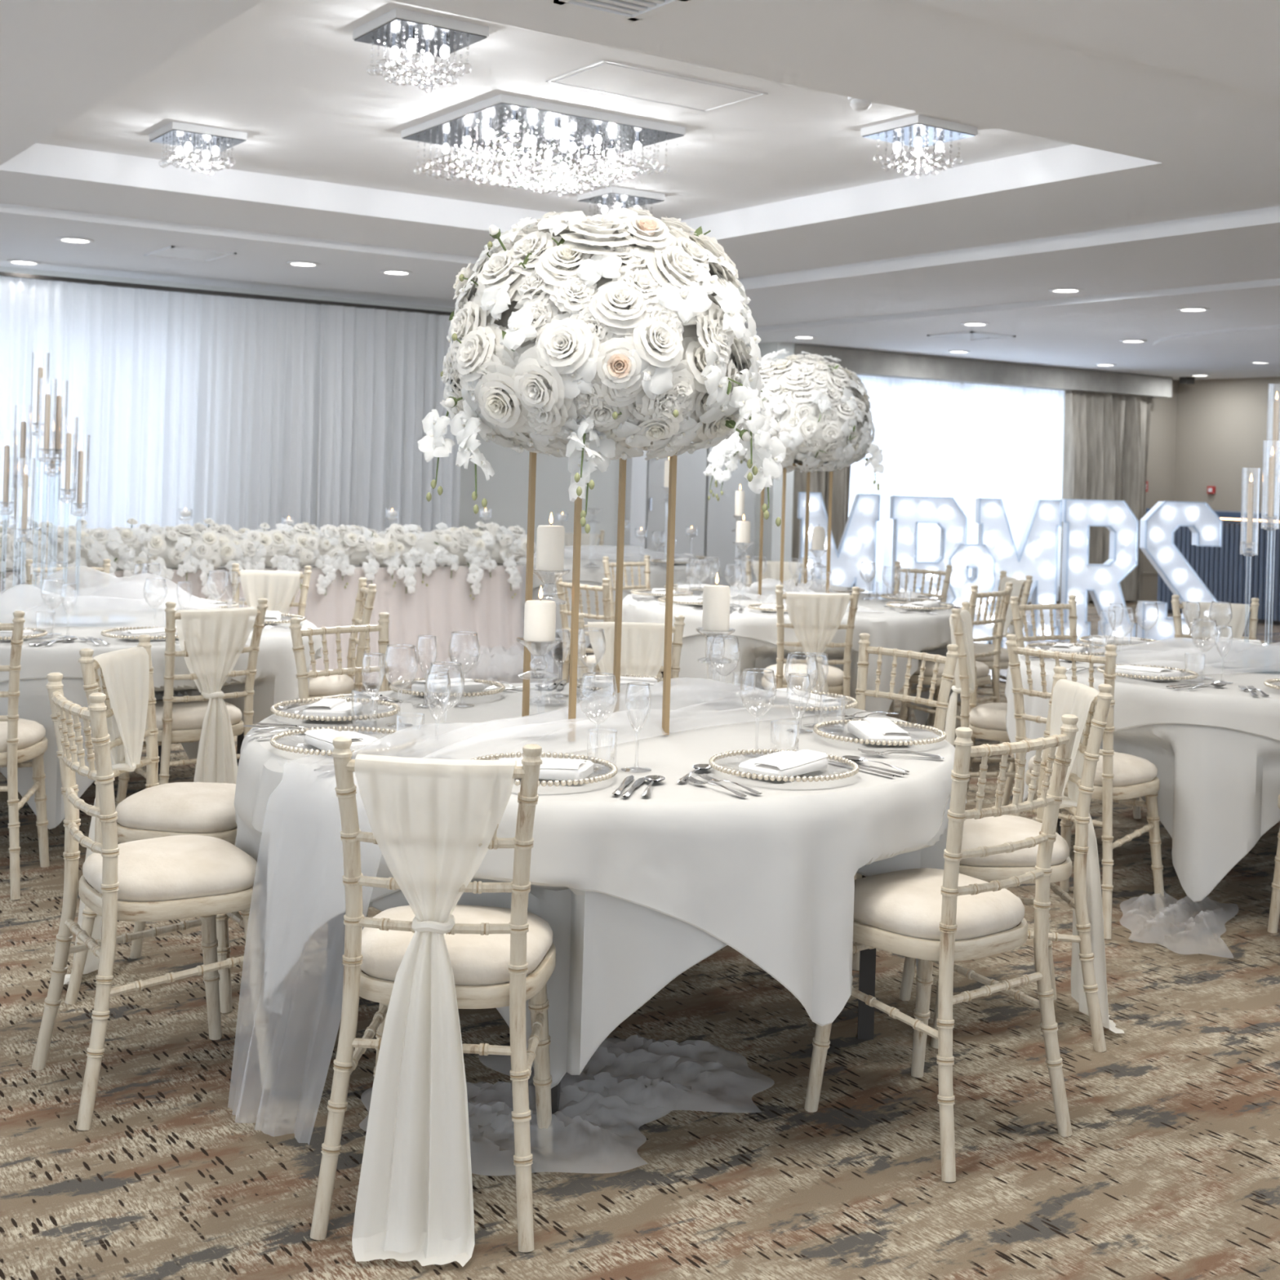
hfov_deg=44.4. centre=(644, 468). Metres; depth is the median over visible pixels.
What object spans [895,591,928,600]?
folded napkin
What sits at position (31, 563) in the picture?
bowl
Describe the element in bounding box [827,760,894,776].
knife
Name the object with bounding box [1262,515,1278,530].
cup
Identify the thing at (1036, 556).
letter
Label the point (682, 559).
folded napkin
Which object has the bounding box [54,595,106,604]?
folded napkin
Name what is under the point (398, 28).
light
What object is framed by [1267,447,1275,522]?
taper candle
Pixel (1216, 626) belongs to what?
bowl
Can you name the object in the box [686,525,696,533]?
candle
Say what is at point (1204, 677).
wine glass
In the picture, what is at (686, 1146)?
floor
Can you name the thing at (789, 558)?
champagne flute
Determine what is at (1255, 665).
candelabra
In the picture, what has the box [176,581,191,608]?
champagne flute
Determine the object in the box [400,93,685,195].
crystal chandelier
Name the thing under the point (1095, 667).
fork
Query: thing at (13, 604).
bowl
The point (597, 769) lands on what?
tumbler
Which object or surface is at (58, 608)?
wine glass
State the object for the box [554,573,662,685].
banquet chair
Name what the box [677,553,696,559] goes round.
folded napkin
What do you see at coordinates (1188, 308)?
recessed light
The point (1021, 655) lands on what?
knife
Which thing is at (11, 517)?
cup
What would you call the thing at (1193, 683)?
knife
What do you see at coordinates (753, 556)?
wine glass
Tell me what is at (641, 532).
cup
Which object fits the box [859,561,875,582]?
bowl
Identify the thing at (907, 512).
letter
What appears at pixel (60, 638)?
knife
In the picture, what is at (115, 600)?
charger plate
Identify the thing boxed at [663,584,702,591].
charger plate
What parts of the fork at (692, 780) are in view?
handle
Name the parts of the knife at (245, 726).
handle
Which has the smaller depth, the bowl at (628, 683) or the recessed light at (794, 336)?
the bowl at (628, 683)
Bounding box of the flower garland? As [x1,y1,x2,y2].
[0,515,536,604]
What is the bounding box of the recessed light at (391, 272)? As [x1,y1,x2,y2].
[380,269,413,275]
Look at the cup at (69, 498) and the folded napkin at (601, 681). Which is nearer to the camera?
the folded napkin at (601, 681)
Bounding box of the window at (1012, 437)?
[960,382,1064,602]
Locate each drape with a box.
[0,275,104,528]
[93,646,149,767]
[97,285,321,532]
[175,606,257,693]
[240,569,302,613]
[316,304,460,533]
[354,753,516,923]
[784,591,849,658]
[949,609,975,690]
[1049,679,1099,802]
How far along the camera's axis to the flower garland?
9.57 m
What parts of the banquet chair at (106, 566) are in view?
post, rail, rail, post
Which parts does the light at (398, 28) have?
bulb, bulb, mirror plate, ceiling plate, bulb, bulb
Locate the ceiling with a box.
[0,0,1279,380]
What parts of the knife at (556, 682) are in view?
blade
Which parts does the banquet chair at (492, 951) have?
post, leg, rail, rail, rail, rail, seat frame, post, leg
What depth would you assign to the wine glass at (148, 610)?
6.85 m
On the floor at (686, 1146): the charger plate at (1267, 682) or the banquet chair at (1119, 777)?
the banquet chair at (1119, 777)
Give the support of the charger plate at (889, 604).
on the tablecloth at (886, 627)
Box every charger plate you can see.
[0,627,47,639]
[38,596,119,604]
[100,626,177,639]
[160,600,239,608]
[263,613,305,623]
[270,697,400,721]
[270,725,416,755]
[389,677,505,697]
[471,751,617,786]
[577,674,680,693]
[630,588,693,595]
[651,559,697,563]
[657,595,702,604]
[663,555,708,559]
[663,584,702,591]
[708,748,859,782]
[738,583,797,590]
[742,689,857,711]
[747,603,787,612]
[806,586,865,592]
[813,719,946,746]
[880,593,942,600]
[885,601,952,609]
[1026,642,1105,655]
[1079,635,1164,647]
[1097,664,1198,679]
[1191,637,1278,648]
[1263,678,1279,689]
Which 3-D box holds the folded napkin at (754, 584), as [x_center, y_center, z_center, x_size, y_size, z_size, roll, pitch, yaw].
[0.723,0.677,9.078,0.210,0.035,0.124,2,0,-1]
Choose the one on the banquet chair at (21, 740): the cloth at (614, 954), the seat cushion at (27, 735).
the seat cushion at (27, 735)
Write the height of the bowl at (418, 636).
0.108 m
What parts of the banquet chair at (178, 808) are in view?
post, rail, rail, rail, rail, post, seat frame, leg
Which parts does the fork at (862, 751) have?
handle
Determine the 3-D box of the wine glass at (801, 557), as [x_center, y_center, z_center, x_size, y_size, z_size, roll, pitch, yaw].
[0.915,0.606,8.877,0.089,0.206,0.089,2,0,-16]
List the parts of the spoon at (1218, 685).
handle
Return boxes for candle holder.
[513,636,563,739]
[528,568,570,706]
[583,508,602,567]
[659,486,668,567]
[693,626,735,704]
[728,515,746,586]
[730,542,753,599]
[808,548,826,592]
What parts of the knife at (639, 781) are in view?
handle, blade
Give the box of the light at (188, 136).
[148,121,247,174]
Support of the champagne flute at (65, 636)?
on the tablecloth at (276, 661)
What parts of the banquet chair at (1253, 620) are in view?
post, rail, rail, post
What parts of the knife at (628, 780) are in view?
handle, blade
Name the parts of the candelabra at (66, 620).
rod, rod, rod, rod, rod, rod, rod, rod, plate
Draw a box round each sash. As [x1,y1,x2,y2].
[63,646,149,984]
[175,606,257,783]
[240,569,302,724]
[351,753,516,1266]
[586,622,664,677]
[751,560,800,587]
[784,591,849,699]
[944,609,975,746]
[999,576,1025,637]
[1049,679,1124,1033]
[1181,601,1249,643]
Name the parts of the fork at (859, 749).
handle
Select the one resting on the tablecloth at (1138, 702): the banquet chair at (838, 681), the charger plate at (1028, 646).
the charger plate at (1028, 646)
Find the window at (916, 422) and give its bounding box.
[848,374,960,594]
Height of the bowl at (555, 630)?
0.108 m
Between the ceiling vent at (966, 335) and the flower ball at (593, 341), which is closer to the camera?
the flower ball at (593, 341)
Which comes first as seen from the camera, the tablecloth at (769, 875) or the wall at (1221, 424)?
the tablecloth at (769, 875)
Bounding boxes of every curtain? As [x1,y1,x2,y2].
[791,465,850,586]
[1059,390,1151,602]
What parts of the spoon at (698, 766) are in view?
handle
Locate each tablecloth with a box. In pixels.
[0,563,521,573]
[0,602,323,759]
[234,682,955,1026]
[515,551,722,613]
[622,587,961,715]
[1004,641,1279,802]
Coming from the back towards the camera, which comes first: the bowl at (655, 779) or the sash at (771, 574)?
the sash at (771, 574)
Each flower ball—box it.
[417,207,786,533]
[703,348,884,501]
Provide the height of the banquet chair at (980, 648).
0.928 m
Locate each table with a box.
[0,565,524,683]
[158,728,244,775]
[325,875,875,1133]
[660,671,927,725]
[1057,812,1061,835]
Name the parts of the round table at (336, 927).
leg, leg, leg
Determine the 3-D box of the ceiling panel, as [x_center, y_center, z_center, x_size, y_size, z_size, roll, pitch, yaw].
[0.053,-1.589,6.539,0.822,0.004,0.442,2,0,-35]
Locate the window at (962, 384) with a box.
[960,383,1065,591]
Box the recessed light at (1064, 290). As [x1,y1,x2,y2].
[1048,287,1083,293]
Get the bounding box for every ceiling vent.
[553,0,688,21]
[927,331,1016,340]
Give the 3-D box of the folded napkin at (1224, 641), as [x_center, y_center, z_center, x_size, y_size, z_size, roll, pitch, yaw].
[2.488,0.728,6.603,0.210,0.035,0.124,2,0,15]
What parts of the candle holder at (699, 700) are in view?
stem, dish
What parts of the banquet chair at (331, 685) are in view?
seat frame, post, rail, rail, post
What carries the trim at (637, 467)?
attached to the wall at (505, 492)
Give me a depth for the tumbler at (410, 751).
3.67 m
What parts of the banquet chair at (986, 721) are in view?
post, post, seat frame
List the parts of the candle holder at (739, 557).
stem, dish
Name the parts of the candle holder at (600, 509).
dish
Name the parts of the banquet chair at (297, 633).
post, rail, rail, rail, leg, post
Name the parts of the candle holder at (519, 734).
stem, knob, dish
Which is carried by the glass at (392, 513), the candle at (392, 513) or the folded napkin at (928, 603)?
the candle at (392, 513)
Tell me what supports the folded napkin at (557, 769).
on the charger plate at (603, 777)
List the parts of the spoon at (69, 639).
handle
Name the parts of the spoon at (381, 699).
handle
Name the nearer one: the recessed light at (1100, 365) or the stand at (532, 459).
the stand at (532, 459)
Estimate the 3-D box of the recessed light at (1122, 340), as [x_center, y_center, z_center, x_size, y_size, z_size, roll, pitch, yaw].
[4.462,-1.167,14.339,0.236,0.013,0.236,2,0,-35]
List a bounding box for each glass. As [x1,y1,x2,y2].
[40,578,66,635]
[47,561,68,610]
[140,563,161,611]
[142,577,167,620]
[177,507,192,520]
[206,570,228,599]
[281,516,295,524]
[384,644,417,727]
[385,507,398,521]
[426,661,464,752]
[448,631,479,707]
[479,508,491,523]
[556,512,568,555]
[577,627,605,700]
[578,672,617,764]
[617,520,629,560]
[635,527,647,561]
[651,533,663,562]
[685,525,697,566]
[693,560,710,589]
[709,635,740,710]
[724,564,742,605]
[739,667,776,758]
[751,555,766,593]
[784,652,817,733]
[795,568,813,591]
[799,557,814,591]
[859,561,875,599]
[881,566,898,606]
[1110,606,1134,662]
[1135,601,1158,653]
[1191,618,1217,679]
[1208,601,1231,653]
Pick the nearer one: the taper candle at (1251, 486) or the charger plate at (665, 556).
the taper candle at (1251, 486)
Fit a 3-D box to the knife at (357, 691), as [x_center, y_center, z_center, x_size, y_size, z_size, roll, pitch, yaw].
[-0.781,0.655,4.528,0.019,0.006,0.218,2,0,-41]
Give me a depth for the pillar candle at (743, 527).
8.36 m
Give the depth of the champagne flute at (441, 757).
3.62 m
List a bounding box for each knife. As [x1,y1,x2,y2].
[28,638,62,644]
[34,639,62,645]
[243,724,305,728]
[257,722,337,728]
[313,767,334,771]
[320,764,334,768]
[353,690,394,701]
[360,689,402,701]
[547,679,561,689]
[555,679,567,689]
[612,775,634,795]
[621,777,644,797]
[731,694,764,699]
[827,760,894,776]
[857,763,904,774]
[899,726,921,728]
[1021,655,1064,660]
[1166,683,1203,687]
[1173,684,1208,688]
[1181,640,1190,646]
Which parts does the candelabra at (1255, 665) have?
plate, rod, rod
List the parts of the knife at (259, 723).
handle, blade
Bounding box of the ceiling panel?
[546,59,768,111]
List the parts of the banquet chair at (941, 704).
leg, post, rail, rail, post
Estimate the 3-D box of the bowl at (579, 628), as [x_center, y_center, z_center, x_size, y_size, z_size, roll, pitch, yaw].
[-0.160,0.529,4.625,0.089,0.113,0.089,2,0,42]
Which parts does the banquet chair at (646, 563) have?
post, rail, rail, post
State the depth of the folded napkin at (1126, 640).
6.50 m
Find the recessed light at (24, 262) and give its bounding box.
[6,259,40,265]
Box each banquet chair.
[0,610,49,900]
[24,559,111,603]
[31,672,275,1130]
[64,634,237,1013]
[115,598,267,842]
[231,563,311,616]
[288,612,389,928]
[308,577,377,698]
[310,736,555,1252]
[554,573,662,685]
[555,529,604,647]
[577,613,684,686]
[602,555,650,622]
[744,555,808,589]
[761,585,859,705]
[804,714,1078,1182]
[852,632,959,970]
[854,561,952,722]
[898,582,1013,777]
[898,666,1112,1052]
[928,570,1032,746]
[951,601,1057,833]
[1000,595,1141,826]
[1004,634,1165,938]
[1170,595,1259,642]
[1267,794,1279,933]
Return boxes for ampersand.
[945,543,1003,648]
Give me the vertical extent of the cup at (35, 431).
0.054 m
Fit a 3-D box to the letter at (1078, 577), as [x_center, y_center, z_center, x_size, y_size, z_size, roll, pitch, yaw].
[4.085,0.913,14.162,0.667,1.272,0.195,2,0,0]
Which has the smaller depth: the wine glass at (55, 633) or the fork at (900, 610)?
the wine glass at (55, 633)
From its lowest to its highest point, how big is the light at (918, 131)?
0.219 m
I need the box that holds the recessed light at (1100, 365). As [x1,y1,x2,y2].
[1094,364,1115,366]
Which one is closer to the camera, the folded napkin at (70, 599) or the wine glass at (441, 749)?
the wine glass at (441, 749)
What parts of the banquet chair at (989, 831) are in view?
leg, leg, seat frame, post, rail, rail, rail, post, rail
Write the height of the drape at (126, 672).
0.307 m
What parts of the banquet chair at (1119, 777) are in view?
post, rail, rail, rail, rail, leg, seat frame, post, leg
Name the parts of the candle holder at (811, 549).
stem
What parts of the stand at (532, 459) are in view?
leg, leg, leg, leg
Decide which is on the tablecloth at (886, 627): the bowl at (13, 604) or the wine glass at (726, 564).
the wine glass at (726, 564)
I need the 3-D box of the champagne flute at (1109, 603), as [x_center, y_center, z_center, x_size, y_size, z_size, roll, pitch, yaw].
[1.888,0.639,6.299,0.070,0.196,0.070,2,0,6]
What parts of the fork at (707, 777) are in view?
handle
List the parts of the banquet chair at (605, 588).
post, rail, rail, rail, rail, post, seat frame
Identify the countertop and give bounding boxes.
[1146,508,1279,519]
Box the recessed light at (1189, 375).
[1189,374,1210,376]
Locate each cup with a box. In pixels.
[0,501,13,515]
[8,515,22,529]
[16,528,31,542]
[31,422,44,435]
[38,448,53,462]
[44,462,59,476]
[50,448,65,462]
[59,488,75,502]
[71,502,86,516]
[556,512,568,522]
[635,528,647,538]
[685,526,697,537]
[1240,542,1257,556]
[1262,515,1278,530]
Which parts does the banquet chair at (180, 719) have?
leg, post, seat frame, rail, rail, rail, rail, post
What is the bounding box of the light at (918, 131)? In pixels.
[861,115,977,177]
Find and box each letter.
[796,492,880,593]
[889,495,967,602]
[974,497,1062,640]
[1056,498,1138,640]
[1137,500,1222,641]
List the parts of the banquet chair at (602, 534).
leg, post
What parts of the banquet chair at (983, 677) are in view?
leg, leg, seat frame, post, rail, rail, rail, rail, post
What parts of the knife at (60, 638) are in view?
handle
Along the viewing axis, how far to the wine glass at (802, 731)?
4.14 m
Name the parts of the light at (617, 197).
bulb, bulb, mirror plate, ceiling plate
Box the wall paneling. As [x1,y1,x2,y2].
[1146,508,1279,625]
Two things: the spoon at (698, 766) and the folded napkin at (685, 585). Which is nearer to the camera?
the spoon at (698, 766)
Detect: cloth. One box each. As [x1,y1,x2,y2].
[0,648,322,829]
[277,760,966,1088]
[521,577,722,649]
[661,634,969,724]
[1006,724,1279,902]
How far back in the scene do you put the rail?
12.23 m
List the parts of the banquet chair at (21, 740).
rail, rail, rail, rail, post, seat frame, leg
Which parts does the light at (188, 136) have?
bulb, bulb, mirror plate, ceiling plate, bulb, bulb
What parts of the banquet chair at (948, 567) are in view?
post, leg, rail, rail, post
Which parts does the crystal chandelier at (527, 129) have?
bulb, bulb, bulb, bulb, bulb, bulb, bulb, bulb, mirror plate, ceiling plate, bulb, bulb, bulb, bulb, bulb, bulb, bulb, bulb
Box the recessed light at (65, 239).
[56,236,94,244]
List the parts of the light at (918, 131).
bulb, bulb, bulb, mirror plate, ceiling plate, bulb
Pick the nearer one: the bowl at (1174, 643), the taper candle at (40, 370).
the taper candle at (40, 370)
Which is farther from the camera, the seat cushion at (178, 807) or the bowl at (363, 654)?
the seat cushion at (178, 807)
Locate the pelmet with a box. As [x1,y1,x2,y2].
[794,343,1172,397]
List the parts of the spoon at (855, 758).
handle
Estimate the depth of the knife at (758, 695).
4.74 m
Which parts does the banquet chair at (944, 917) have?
leg, leg, seat frame, post, rail, rail, rail, rail, post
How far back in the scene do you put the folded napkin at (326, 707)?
4.09 m
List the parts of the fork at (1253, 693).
handle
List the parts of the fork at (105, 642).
handle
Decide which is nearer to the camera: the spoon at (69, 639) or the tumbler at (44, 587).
the spoon at (69, 639)
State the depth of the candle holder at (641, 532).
11.18 m
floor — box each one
[0,599,1279,1279]
[988,606,1279,683]
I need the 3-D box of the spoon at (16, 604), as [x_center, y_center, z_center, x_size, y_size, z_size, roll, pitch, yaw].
[-2.782,0.596,6.955,0.045,0.013,0.196,2,0,-17]
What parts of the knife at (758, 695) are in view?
blade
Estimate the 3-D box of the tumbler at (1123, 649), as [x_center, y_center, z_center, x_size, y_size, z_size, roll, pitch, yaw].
[1.938,0.692,6.367,0.068,0.092,0.068,2,0,-21]
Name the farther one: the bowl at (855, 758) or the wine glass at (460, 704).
the wine glass at (460, 704)
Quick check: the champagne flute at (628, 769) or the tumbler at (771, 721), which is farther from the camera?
the tumbler at (771, 721)
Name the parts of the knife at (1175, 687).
handle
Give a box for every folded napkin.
[0,628,33,639]
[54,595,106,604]
[121,626,177,639]
[177,597,226,608]
[254,610,280,623]
[302,697,362,720]
[304,728,380,753]
[411,677,484,696]
[498,757,593,781]
[590,675,661,690]
[651,588,676,596]
[661,557,688,564]
[672,595,702,604]
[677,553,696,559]
[677,583,710,591]
[738,749,828,778]
[751,582,788,590]
[760,604,786,611]
[764,688,839,710]
[814,584,852,593]
[847,717,911,743]
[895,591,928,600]
[903,600,938,609]
[1048,643,1085,654]
[1091,635,1147,645]
[1115,664,1182,679]
[1208,635,1263,648]
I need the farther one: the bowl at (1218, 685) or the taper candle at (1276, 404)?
the taper candle at (1276, 404)
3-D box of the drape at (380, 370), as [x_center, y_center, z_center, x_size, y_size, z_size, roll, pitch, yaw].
[-2.128,0.017,13.110,1.307,2.680,0.149,2,0,-35]
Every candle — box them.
[2,436,9,506]
[13,462,20,521]
[19,412,26,480]
[21,465,28,534]
[35,358,43,428]
[43,386,50,453]
[49,422,55,468]
[54,386,62,453]
[64,424,71,494]
[76,441,83,508]
[179,507,191,516]
[386,507,397,515]
[480,508,490,515]
[523,586,555,641]
[536,511,564,570]
[557,512,567,519]
[636,527,646,535]
[663,457,669,487]
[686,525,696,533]
[702,573,730,631]
[734,484,744,515]
[735,514,751,542]
[811,524,825,550]
[1246,474,1253,547]
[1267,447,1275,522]
[1272,391,1279,468]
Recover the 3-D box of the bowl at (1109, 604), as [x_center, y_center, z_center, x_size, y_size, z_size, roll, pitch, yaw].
[1.890,0.595,6.299,0.058,0.108,0.058,2,0,6]
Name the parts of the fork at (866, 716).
handle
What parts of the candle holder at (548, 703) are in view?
stem, dish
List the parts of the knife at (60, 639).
handle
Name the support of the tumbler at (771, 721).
on the tablecloth at (769, 875)
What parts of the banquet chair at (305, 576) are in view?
post, rail, rail, post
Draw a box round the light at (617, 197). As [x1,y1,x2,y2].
[577,186,665,216]
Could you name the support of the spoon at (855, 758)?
on the tablecloth at (769, 875)
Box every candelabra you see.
[0,351,137,626]
[1207,382,1279,674]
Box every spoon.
[10,601,21,606]
[44,637,77,645]
[145,602,159,605]
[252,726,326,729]
[349,693,387,701]
[534,680,549,688]
[641,775,665,796]
[676,764,712,782]
[722,690,765,697]
[842,755,909,772]
[1166,640,1177,645]
[1188,683,1226,689]
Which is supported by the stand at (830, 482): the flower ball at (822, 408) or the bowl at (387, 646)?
the flower ball at (822, 408)
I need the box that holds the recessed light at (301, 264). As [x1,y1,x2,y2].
[286,261,319,266]
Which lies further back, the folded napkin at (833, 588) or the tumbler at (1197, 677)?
the folded napkin at (833, 588)
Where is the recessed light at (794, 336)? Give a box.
[791,335,816,338]
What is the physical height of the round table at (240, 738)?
0.746 m
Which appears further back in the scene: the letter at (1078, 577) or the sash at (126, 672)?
the letter at (1078, 577)
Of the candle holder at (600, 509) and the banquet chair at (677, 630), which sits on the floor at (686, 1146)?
the banquet chair at (677, 630)
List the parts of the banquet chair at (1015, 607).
post, rail, rail, post, leg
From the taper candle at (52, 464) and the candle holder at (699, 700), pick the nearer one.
the candle holder at (699, 700)
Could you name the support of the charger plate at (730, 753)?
on the tablecloth at (769, 875)
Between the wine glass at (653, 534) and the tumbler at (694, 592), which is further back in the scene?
the wine glass at (653, 534)
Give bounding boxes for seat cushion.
[0,718,45,751]
[82,835,260,902]
[115,782,237,833]
[155,699,241,729]
[308,670,354,696]
[360,904,552,986]
[577,654,601,675]
[763,662,843,686]
[853,867,1024,940]
[913,659,989,679]
[960,814,1069,866]
[968,702,1007,730]
[973,642,1008,662]
[1027,751,1157,786]
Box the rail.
[0,271,451,315]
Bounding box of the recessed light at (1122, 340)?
[1120,339,1146,342]
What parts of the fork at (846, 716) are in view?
handle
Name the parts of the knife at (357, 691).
handle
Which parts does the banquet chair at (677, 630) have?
post, rail, rail, post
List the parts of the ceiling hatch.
panel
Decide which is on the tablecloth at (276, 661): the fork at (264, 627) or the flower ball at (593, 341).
the fork at (264, 627)
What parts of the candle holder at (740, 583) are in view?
stem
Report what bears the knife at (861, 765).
on the tablecloth at (769, 875)
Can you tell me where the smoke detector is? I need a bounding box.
[848,97,871,111]
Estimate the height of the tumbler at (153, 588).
0.092 m
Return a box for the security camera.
[1179,377,1195,384]
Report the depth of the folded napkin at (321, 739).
3.65 m
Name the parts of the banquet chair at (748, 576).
post, post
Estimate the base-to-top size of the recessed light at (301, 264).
0.013 m
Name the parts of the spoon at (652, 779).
handle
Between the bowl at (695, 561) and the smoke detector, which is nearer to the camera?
the smoke detector
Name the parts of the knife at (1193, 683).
handle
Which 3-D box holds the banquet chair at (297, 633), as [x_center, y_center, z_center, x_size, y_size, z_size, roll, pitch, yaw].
[-0.880,0.952,5.074,0.454,0.928,0.418,2,0,43]
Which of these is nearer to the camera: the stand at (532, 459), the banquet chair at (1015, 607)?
the stand at (532, 459)
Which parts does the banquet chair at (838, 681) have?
post, seat frame, rail, rail, rail, rail, post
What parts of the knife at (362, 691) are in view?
handle, blade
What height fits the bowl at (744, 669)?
0.113 m
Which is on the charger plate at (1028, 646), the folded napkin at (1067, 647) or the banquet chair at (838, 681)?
the folded napkin at (1067, 647)
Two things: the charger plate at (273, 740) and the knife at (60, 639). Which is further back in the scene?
the knife at (60, 639)
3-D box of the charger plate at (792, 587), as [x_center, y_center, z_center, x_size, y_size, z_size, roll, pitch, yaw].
[0.711,0.687,9.078,0.338,0.024,0.339,2,0,15]
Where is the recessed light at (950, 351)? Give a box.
[946,350,970,353]
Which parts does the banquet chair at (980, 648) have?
leg, leg, seat frame, post, post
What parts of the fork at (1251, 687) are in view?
handle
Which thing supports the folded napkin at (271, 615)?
on the charger plate at (303, 618)
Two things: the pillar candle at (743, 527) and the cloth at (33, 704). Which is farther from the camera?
the pillar candle at (743, 527)
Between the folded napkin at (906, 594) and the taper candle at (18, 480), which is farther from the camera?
the folded napkin at (906, 594)
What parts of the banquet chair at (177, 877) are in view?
post, rail, rail, rail, rail, post, seat frame, leg, leg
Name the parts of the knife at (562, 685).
blade, handle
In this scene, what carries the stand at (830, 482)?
on the tablecloth at (886, 627)
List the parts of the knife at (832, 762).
blade, handle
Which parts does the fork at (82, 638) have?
handle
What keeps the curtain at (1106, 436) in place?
attached to the wall at (505, 492)
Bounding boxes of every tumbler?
[35,611,55,637]
[44,586,61,608]
[153,588,169,609]
[351,689,377,728]
[395,713,424,755]
[425,668,449,703]
[576,666,595,696]
[586,729,617,774]
[688,576,701,594]
[732,672,755,706]
[745,586,756,591]
[769,720,799,753]
[819,695,845,732]
[875,582,888,599]
[1113,627,1131,651]
[1184,653,1205,681]
[1202,626,1219,650]
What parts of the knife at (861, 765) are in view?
handle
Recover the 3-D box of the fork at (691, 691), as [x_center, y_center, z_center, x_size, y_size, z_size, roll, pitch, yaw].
[0.147,0.679,4.853,0.023,0.011,0.199,2,0,6]
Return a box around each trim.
[624,450,647,554]
[752,342,794,583]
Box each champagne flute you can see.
[26,563,44,609]
[57,583,77,638]
[131,564,147,608]
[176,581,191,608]
[224,571,238,599]
[357,653,384,733]
[413,635,437,707]
[421,671,451,759]
[548,629,569,697]
[621,682,651,773]
[689,558,701,595]
[702,635,724,704]
[733,568,746,607]
[786,673,810,750]
[788,558,799,582]
[803,653,828,728]
[820,571,832,592]
[864,562,875,598]
[897,568,910,605]
[1099,609,1115,651]
[1107,603,1123,653]
[1182,601,1199,650]
[1212,625,1233,684]
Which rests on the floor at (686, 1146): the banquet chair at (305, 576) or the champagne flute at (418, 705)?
the banquet chair at (305, 576)
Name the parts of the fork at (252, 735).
handle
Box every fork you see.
[78,637,101,644]
[87,635,110,644]
[244,727,320,737]
[252,626,290,629]
[256,734,275,738]
[496,681,522,688]
[683,776,746,796]
[686,684,697,693]
[697,684,705,692]
[697,773,761,794]
[836,711,885,717]
[848,712,898,719]
[857,748,940,756]
[861,750,944,759]
[894,609,933,614]
[899,609,937,613]
[1066,666,1098,671]
[1238,685,1258,696]
[1246,685,1269,696]
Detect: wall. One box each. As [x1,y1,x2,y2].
[0,266,1177,622]
[1173,377,1279,521]
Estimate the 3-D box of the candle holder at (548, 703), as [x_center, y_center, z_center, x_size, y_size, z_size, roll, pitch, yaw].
[-0.279,0.481,4.517,0.118,0.385,0.118,2,0,-35]
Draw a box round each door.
[644,441,706,557]
[703,446,755,587]
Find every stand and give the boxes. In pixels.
[521,448,677,741]
[757,462,832,598]
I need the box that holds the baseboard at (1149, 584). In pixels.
[1087,572,1157,602]
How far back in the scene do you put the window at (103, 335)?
12.28 m
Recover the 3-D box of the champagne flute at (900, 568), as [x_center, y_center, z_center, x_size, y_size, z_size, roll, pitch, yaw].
[1.372,0.624,8.309,0.070,0.196,0.070,2,0,27]
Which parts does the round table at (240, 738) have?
leg, leg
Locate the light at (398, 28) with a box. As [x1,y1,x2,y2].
[352,7,488,93]
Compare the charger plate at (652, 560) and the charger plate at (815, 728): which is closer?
the charger plate at (815, 728)
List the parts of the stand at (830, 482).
leg, leg, leg, leg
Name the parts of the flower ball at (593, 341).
orchid stem, orchid stem, bud stem, orchid stem, orchid stem, bud stem, orchid stem, orchid stem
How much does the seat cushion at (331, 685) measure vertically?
0.080 m
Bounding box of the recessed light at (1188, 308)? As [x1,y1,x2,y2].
[1176,306,1209,311]
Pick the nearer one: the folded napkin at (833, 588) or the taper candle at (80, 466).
the taper candle at (80, 466)
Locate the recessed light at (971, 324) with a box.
[960,322,989,326]
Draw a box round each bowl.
[10,603,21,606]
[29,563,44,586]
[40,579,66,609]
[47,562,68,588]
[60,583,77,613]
[63,637,77,641]
[140,563,161,589]
[361,653,384,697]
[370,697,387,701]
[384,645,417,689]
[416,635,437,674]
[425,673,450,719]
[426,662,464,711]
[448,632,479,672]
[534,684,549,688]
[550,630,569,665]
[577,628,605,667]
[578,674,617,724]
[625,683,651,731]
[644,775,665,782]
[693,560,710,580]
[693,764,712,770]
[705,635,724,672]
[709,636,740,675]
[722,692,739,697]
[724,564,742,586]
[739,669,776,717]
[784,652,817,697]
[786,675,810,716]
[806,653,828,690]
[842,755,865,762]
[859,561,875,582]
[1099,610,1115,639]
[1107,604,1123,630]
[1110,607,1134,636]
[1135,602,1158,630]
[1166,642,1177,645]
[1185,601,1199,627]
[1191,620,1217,652]
[1208,602,1231,629]
[1210,683,1226,687]
[1214,626,1232,657]
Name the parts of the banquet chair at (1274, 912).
seat frame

